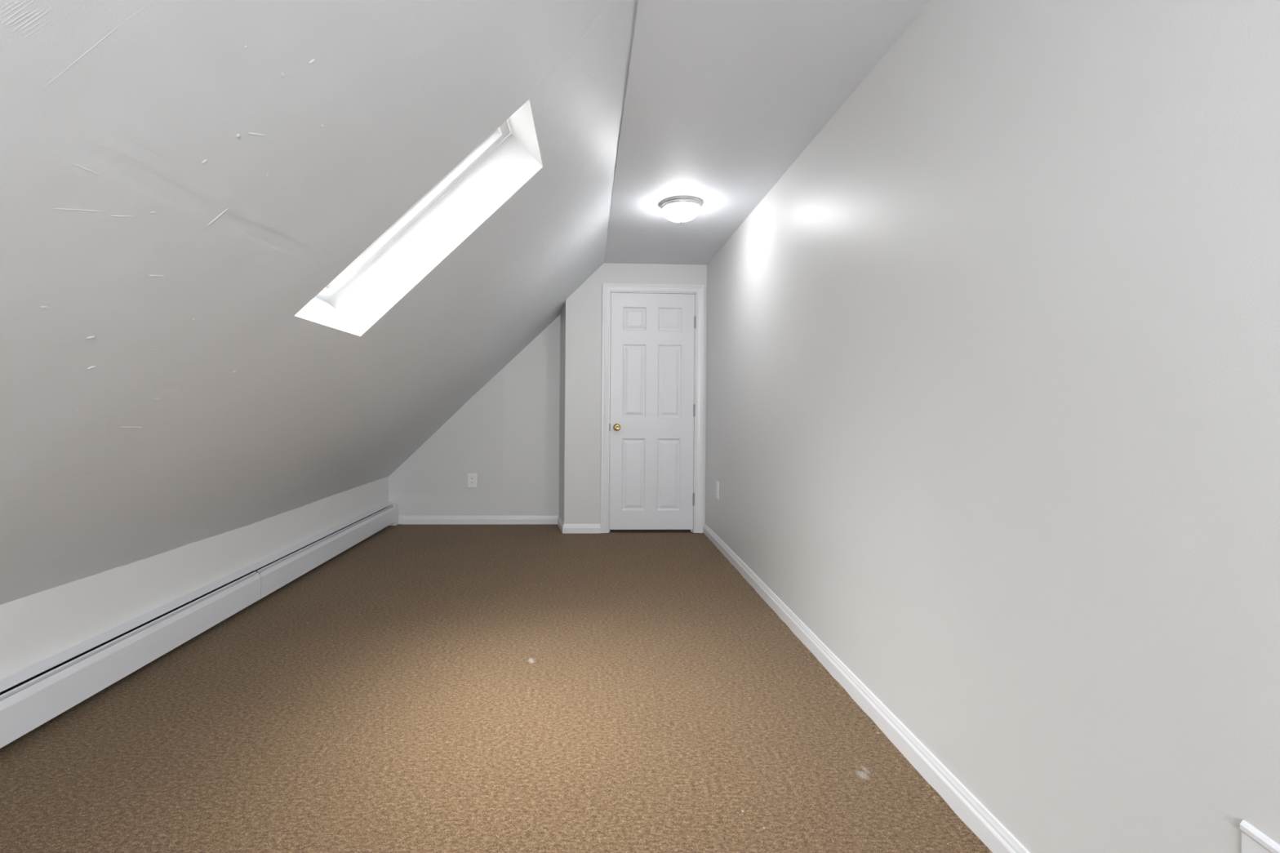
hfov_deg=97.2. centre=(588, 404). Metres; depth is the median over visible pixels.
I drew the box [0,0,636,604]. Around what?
sloped ceiling
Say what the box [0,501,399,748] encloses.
baseboard heater
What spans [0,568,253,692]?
hood
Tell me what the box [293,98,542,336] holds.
window
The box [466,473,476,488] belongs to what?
wall outlet
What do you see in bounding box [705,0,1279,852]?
wall
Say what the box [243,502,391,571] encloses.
hood
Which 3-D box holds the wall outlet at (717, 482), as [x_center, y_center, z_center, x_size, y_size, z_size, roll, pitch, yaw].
[1.003,0.664,4.387,0.008,0.133,0.087,0,0,0]
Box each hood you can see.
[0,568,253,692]
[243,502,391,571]
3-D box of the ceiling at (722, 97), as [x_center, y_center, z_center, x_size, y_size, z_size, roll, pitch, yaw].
[0.598,-1.260,1.825,0.968,0.100,7.250,0,0,0]
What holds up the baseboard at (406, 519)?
attached to the wall at (506, 434)
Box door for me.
[600,282,704,533]
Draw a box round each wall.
[0,476,388,679]
[388,315,559,515]
[558,262,706,533]
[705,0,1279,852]
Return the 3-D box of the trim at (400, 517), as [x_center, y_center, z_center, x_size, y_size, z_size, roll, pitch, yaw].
[-1.701,1.041,5.106,0.038,0.083,0.017,0,0,0]
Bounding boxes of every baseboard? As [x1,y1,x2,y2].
[402,515,558,524]
[557,515,599,533]
[703,523,1029,852]
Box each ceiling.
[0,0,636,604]
[604,0,930,265]
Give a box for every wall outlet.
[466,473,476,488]
[715,480,719,499]
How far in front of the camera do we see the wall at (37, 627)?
2.37 m
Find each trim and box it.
[398,515,403,524]
[1240,819,1279,852]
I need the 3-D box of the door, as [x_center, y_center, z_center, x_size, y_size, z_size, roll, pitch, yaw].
[0.547,0.030,4.871,0.879,2.138,0.198,0,0,-2]
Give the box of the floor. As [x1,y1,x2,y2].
[0,524,992,852]
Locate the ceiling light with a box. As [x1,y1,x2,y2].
[659,195,702,222]
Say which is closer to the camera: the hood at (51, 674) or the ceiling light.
the hood at (51, 674)
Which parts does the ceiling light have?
lamp shade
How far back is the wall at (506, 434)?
5.14 m
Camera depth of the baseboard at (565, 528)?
4.80 m
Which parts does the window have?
frame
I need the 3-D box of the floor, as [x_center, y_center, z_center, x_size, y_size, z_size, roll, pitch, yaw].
[-0.528,1.085,1.900,3.160,0.012,7.400,0,0,0]
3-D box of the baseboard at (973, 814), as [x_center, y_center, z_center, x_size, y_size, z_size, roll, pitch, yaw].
[0.998,1.061,1.573,0.012,0.085,6.546,0,0,0]
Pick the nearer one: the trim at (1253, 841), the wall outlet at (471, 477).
the trim at (1253, 841)

